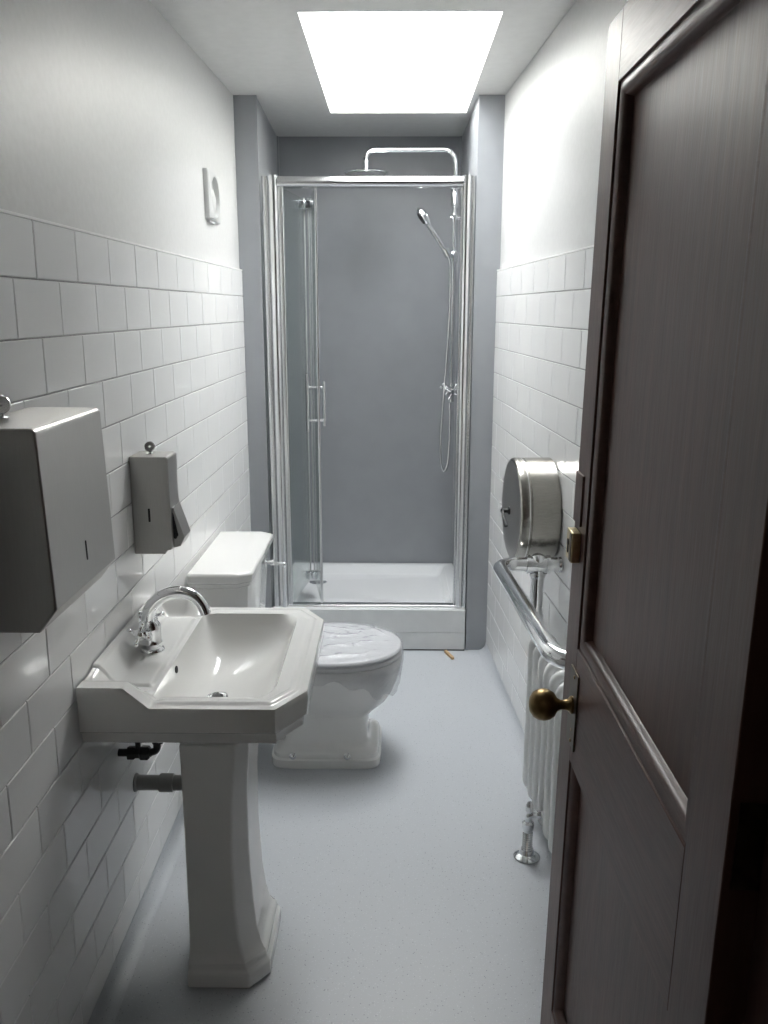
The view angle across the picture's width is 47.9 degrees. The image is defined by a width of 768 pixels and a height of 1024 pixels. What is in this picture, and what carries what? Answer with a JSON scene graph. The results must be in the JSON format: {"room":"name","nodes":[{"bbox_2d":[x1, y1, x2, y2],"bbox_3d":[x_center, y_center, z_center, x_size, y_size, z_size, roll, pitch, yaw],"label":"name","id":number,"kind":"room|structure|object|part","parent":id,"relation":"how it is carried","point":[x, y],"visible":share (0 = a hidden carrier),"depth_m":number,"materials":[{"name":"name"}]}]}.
{"room":"bathroom","nodes":[
{"label":"bathroom","id":0,"kind":"room"},
{"bbox_2d":[0,0,250,1023],"bbox_3d":[-0.671,-0.169,2.169,0.174,2.263,2.920,0,13,1],"label":"wall","id":1,"kind":"structure","parent":0,"point":[119,297],"depth_m":1.86,"materials":[{"name":"white tile"}]},
{"bbox_2d":[0,395,114,632],"bbox_3d":[-0.541,-0.013,1.367,0.132,0.345,0.274,0,13,1],"label":"paper towel dispenser","id":2,"kind":"object","parent":1,"relation":"attached to","point":[56,534],"visible":1,"depth_m":1.27,"materials":[{"name":"metal"}]},
{"bbox_2d":[88,803,184,1023],"bbox_3d":[-0.574,0.917,2.411,0.050,0.038,2.898,0,13,1],"label":"baseboard","id":3,"kind":"structure","parent":1,"relation":"attached to","point":[105,1011],"depth_m":2.07,"materials":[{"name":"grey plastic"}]},
{"bbox_2d":[118,743,162,759],"bbox_3d":[-0.552,0.493,1.953,0.106,0.143,0.033,0,13,1],"label":"valve","id":4,"kind":"object","parent":1,"relation":"attached to","point":[144,752],"visible":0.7,"depth_m":1.96,"materials":[{"name":"grey metal"}]},
{"bbox_3d":[-0.558,0.524,1.960,0.042,0.034,0.012,0,13,1],"label":"valve lever","id":5,"kind":"part","parent":4,"relation":"part of","materials":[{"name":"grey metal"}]},
{"bbox_2d":[133,773,181,791],"bbox_3d":[-0.516,0.655,2.093,0.176,0.045,0.045,0,13,1],"label":"pipe","id":6,"kind":"object","parent":1,"relation":"attached to","point":[164,782],"visible":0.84,"depth_m":2.08,"materials":[{"name":"grey plastic"}]},
{"bbox_2d":[129,441,190,553],"bbox_3d":[-0.539,-0.038,2.092,0.118,0.268,0.087,0,13,1],"label":"soap dispenser","id":7,"kind":"object","parent":1,"relation":"attached to","point":[160,524],"visible":1,"depth_m":2.06,"materials":[{"name":"metal"}]},
{"bbox_3d":[-0.494,0.031,2.113,0.027,0.099,0.064,0,13,1],"label":"push lever","id":8,"kind":"part","parent":7,"relation":"part of","materials":[{"name":"metal"}]},
{"bbox_2d":[202,168,220,224],"bbox_3d":[-0.589,-1.068,2.946,0.030,0.168,0.192,0,13,1],"label":"dispenser","id":9,"kind":"object","parent":1,"relation":"attached to","point":[210,180],"visible":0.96,"depth_m":2.89,"materials":[{"name":"white plastic"}]},
{"bbox_2d":[233,95,277,607],"bbox_3d":[-0.580,-0.591,3.976,0.190,2.261,0.838,0,13,1],"label":"wall","id":10,"kind":"structure","parent":0,"point":[255,137],"depth_m":3.51,"materials":[{"name":"grey paint"}]},
{"bbox_3d":[-0.496,-0.496,3.574,0.012,2.260,0.014,0,13,1],"label":"corner trim","id":11,"kind":"part","parent":10,"relation":"part of","materials":[{"name":"grey paint"}]},
{"bbox_2d":[113,646,551,1023],"bbox_3d":[0.005,0.872,2.821,1.440,0.060,3.970,0,13,1],"label":"floor","id":12,"kind":"structure","parent":0,"point":[401,892],"depth_m":2.25,"materials":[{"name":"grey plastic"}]},
{"bbox_2d":[76,586,323,987],"bbox_3d":[-0.376,0.581,2.047,0.444,0.859,0.598,0,13,1],"label":"washbasin","id":13,"kind":"object","parent":12,"relation":"on","point":[219,683],"visible":1,"depth_m":1.90,"materials":[{"name":"white ceramic"}]},
{"bbox_2d":[127,586,210,653],"bbox_3d":[-0.478,0.240,1.953,0.177,0.153,0.138,0,13,1],"label":"mixer tap","id":14,"kind":"object","parent":13,"relation":"on","point":[145,637],"depth_m":1.94,"materials":[{"name":"silver metal"}]},
{"bbox_2d":[76,598,323,743],"bbox_3d":[-0.376,0.356,1.995,0.444,0.179,0.598,0,13,1],"label":"basin","id":15,"kind":"object","parent":13,"relation":"in","point":[225,675],"depth_m":1.88,"materials":[{"name":"white ceramic"}]},
{"bbox_2d":[186,532,403,768],"bbox_3d":[-0.258,0.466,2.883,0.649,0.702,0.515,0,13,1],"label":"toilet","id":16,"kind":"object","parent":12,"relation":"on","point":[358,668],"visible":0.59,"depth_m":2.81,"materials":[{"name":"white ceramic"}]},
{"bbox_3d":[-0.486,0.149,2.811,0.192,0.052,0.515,0,13,1],"label":"cistern lid","id":17,"kind":"part","parent":16,"relation":"part of","materials":[{"name":"white ceramic"}]},
{"bbox_3d":[-0.370,0.174,2.957,0.081,0.028,0.028,2,13,10],"label":"flush lever","id":18,"kind":"part","parent":16,"relation":"part of","materials":[{"name":"silver metal"}]},
{"bbox_3d":[-0.165,0.456,2.879,0.450,0.014,0.374,0,13,1],"label":"seat","id":19,"kind":"part","parent":16,"relation":"part of","materials":[{"name":"white plastic"}]},
{"bbox_3d":[-0.166,0.439,2.875,0.447,0.019,0.370,0,13,1],"label":"seat lid","id":20,"kind":"part","parent":16,"relation":"part of","materials":[{"name":"white plastic"}]},
{"bbox_2d":[273,562,464,608],"bbox_3d":[-0.062,0.420,4.199,0.842,0.192,0.811,0,13,1],"label":"shower tray","id":21,"kind":"object","parent":12,"relation":"on","point":[342,582],"visible":0.62,"depth_m":4.34,"materials":[{"name":"white ceramic"}]},
{"bbox_2d":[261,174,476,607],"bbox_3d":[-0.059,-0.492,3.764,0.846,1.783,0.380,0,13,1],"label":"shower door frame","id":22,"kind":"structure","parent":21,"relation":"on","point":[272,186],"depth_m":3.58,"materials":[{"name":"silver metal"}]},
{"bbox_3d":[-0.441,-0.457,3.612,0.041,1.783,0.058,0,13,1],"label":"post","id":23,"kind":"part","parent":22,"relation":"part of","materials":[{"name":"silver metal"}]},
{"bbox_3d":[-0.290,-0.464,3.689,0.085,0.245,0.016,0,13,1],"label":"pull handle","id":24,"kind":"part","parent":22,"relation":"part of","materials":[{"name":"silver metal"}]},
{"bbox_3d":[-0.054,-1.300,3.409,0.731,0.042,0.052,0,13,1],"label":"head rail","id":25,"kind":"part","parent":22,"relation":"part of","materials":[{"name":"silver metal"}]},
{"bbox_3d":[0.328,-0.454,3.603,0.036,1.783,0.058,0,13,1],"label":"post","id":26,"kind":"part","parent":22,"relation":"part of","materials":[{"name":"silver metal"}]},
{"bbox_2d":[308,609,464,648],"bbox_3d":[-0.067,0.513,3.796,0.842,0.182,0.014,0,13,1],"label":"panel","id":27,"kind":"object","parent":21,"relation":"attached to","point":[417,628],"visible":0.46,"depth_m":3.78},
{"bbox_2d":[444,650,453,659],"bbox_3d":[0.282,0.618,3.748,0.012,0.011,0.087,-4,14,-18],"label":"wood offcut","id":28,"kind":"object","parent":12,"relation":"on","point":[446,652],"visible":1,"depth_m":3.74,"materials":[{"name":"brown wood"}]},
{"bbox_2d":[493,553,565,863],"bbox_3d":[0.420,0.583,2.193,0.204,0.790,0.773,0,13,-2],"label":"towel radiator","id":29,"kind":"object","parent":12,"relation":"on","point":[546,657],"visible":0.41,"depth_m":2.34,"materials":[{"name":"silver metal"}]},
{"bbox_3d":[0.437,0.245,2.482,0.049,0.173,0.049,0,13,1],"label":"post","id":30,"kind":"part","parent":29,"relation":"part of","materials":[{"name":"silver metal"}]},
{"bbox_2d":[149,0,575,136],"bbox_3d":[0.009,-1.592,2.244,1.520,0.479,3.970,0,13,1],"label":"ceiling","id":31,"kind":"structure","parent":0,"point":[314,68],"depth_m":3.28,"materials":[{"name":"white paint"}]},
{"bbox_2d":[279,136,459,563],"bbox_3d":[-0.045,-0.697,4.426,1.250,2.263,0.130,0,13,1],"label":"wall","id":32,"kind":"structure","parent":0,"point":[383,276],"depth_m":4.33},
{"bbox_2d":[277,136,461,557],"bbox_3d":[-0.071,-0.771,4.333,0.877,2.070,0.017,0,13,1],"label":"trim","id":33,"kind":"structure","parent":32,"relation":"attached to","point":[278,168],"depth_m":4.29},
{"bbox_2d":[461,95,504,649],"bbox_3d":[0.468,-0.587,3.964,0.212,2.261,0.838,0,13,1],"label":"wall","id":34,"kind":"structure","parent":0,"point":[483,135],"depth_m":3.53,"materials":[{"name":"grey paint"}]},
{"bbox_2d":[343,147,459,471],"bbox_3d":[0.094,-0.877,3.884,0.540,1.418,0.232,0,13,1],"label":"shower riser","id":35,"kind":"object","parent":34,"relation":"attached to","point":[452,255],"visible":0.86,"depth_m":3.79,"materials":[{"name":"silver metal"}]},
{"bbox_3d":[-0.077,-1.462,3.749,0.175,0.002,0.175,11,17,40],"label":"nozzle plate","id":36,"kind":"part","parent":35,"relation":"part of","materials":[{"name":"grey plastic"}]},
{"bbox_3d":[0.306,-0.538,3.865,0.074,0.074,0.046,0,13,1],"label":"cross handle","id":37,"kind":"part","parent":35,"relation":"part of","materials":[{"name":"silver metal"}]},
{"bbox_2d":[403,649,463,650],"bbox_3d":[-0.067,0.605,3.819,0.842,0.006,0.012,0,13,1],"label":"trim","id":38,"kind":"structure","parent":34,"relation":"attached to","point":[403,649],"depth_m":3.81,"materials":[{"name":"grey"}]},
{"bbox_3d":[0.367,-0.493,3.564,0.012,2.260,0.014,0,13,1],"label":"corner trim","id":39,"kind":"part","parent":34,"relation":"part of","materials":[{"name":"grey paint"}]},
{"bbox_2d":[486,0,627,729],"bbox_3d":[0.595,-0.164,2.155,0.160,2.263,2.934,-1,13,-3],"label":"wall","id":40,"kind":"structure","parent":0,"point":[554,108],"depth_m":2.62,"materials":[{"name":"white tile"}]},
{"bbox_2d":[477,642,523,765],"bbox_3d":[0.495,0.921,2.399,0.037,0.038,2.905,-1,13,-3],"label":"baseboard","id":41,"kind":"structure","parent":40,"relation":"attached to","point":[516,731],"depth_m":3.28,"materials":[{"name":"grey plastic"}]},
{"bbox_2d":[500,457,561,556],"bbox_3d":[0.427,-0.008,2.590,0.155,0.311,0.316,0,13,1],"label":"dispenser","id":42,"kind":"object","parent":40,"relation":"attached to","point":[531,510],"visible":0.88,"depth_m":2.47,"materials":[{"name":"metal"}]},
{"bbox_3d":[0.364,0.014,2.577,0.029,0.048,0.079,0,13,1],"label":"lock lever","id":43,"kind":"part","parent":42,"relation":"part of","materials":[{"name":"grey metal"}]},
{"bbox_3d":[-0.016,0.181,0.682,1.520,2.261,0.120,0,13,1],"label":"wall","id":44,"kind":"structure","parent":0,"visible":0},
{"bbox_2d":[529,0,767,1023],"bbox_3d":[0.309,0.255,1.169,0.126,1.872,0.754,1,13,0],"label":"door","id":45,"kind":"structure","parent":44,"relation":"in","point":[661,817],"depth_m":1.02,"materials":[{"name":"brown wood"}]},
{"bbox_3d":[0.284,0.328,1.474,0.073,0.055,0.055,1,13,0],"label":"knob","id":46,"kind":"part","parent":45,"relation":"part of","materials":[{"name":"gold metal"}]},
{"bbox_3d":[0.328,1.080,1.369,0.040,0.175,0.552,1,13,0],"label":"rail","id":47,"kind":"part","parent":45,"relation":"part of","materials":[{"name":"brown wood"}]},
{"bbox_3d":[0.325,0.744,1.290,0.016,0.515,0.552,1,13,0],"label":"moulding","id":48,"kind":"part","parent":45,"relation":"part of","materials":[{"name":"brown wood"}]},
{"bbox_3d":[0.339,0.744,1.290,0.012,0.523,0.560,1,13,0],"label":"panel","id":49,"kind":"part","parent":45,"relation":"part of","materials":[{"name":"brown wood"}]},
{"bbox_3d":[0.340,0.393,1.208,0.040,0.206,0.552,1,13,0],"label":"rail","id":50,"kind":"part","parent":45,"relation":"part of","materials":[{"name":"brown wood"}]},
{"bbox_3d":[0.357,-0.609,0.973,0.040,0.100,0.552,1,13,0],"label":"rail","id":51,"kind":"part","parent":45,"relation":"part of","materials":[{"name":"brown wood"}]},
{"bbox_3d":[0.340,-0.134,1.084,0.017,0.876,0.552,1,13,0],"label":"moulding","id":52,"kind":"part","parent":45,"relation":"part of","materials":[{"name":"brown wood"}]},
{"bbox_3d":[0.354,-0.133,1.084,0.012,0.884,0.560,1,13,0],"label":"panel","id":53,"kind":"part","parent":45,"relation":"part of","materials":[{"name":"brown wood"}]},
{"bbox_2d":[744,820,767,1023],"bbox_3d":[-0.078,0.319,0.718,1.017,1.976,0.170,0,13,1],"label":"door frame","id":54,"kind":"structure","parent":44,"relation":"attached to","point":[756,1012],"depth_m":0.80,"materials":[{"name":"brown wood"}]}
]}

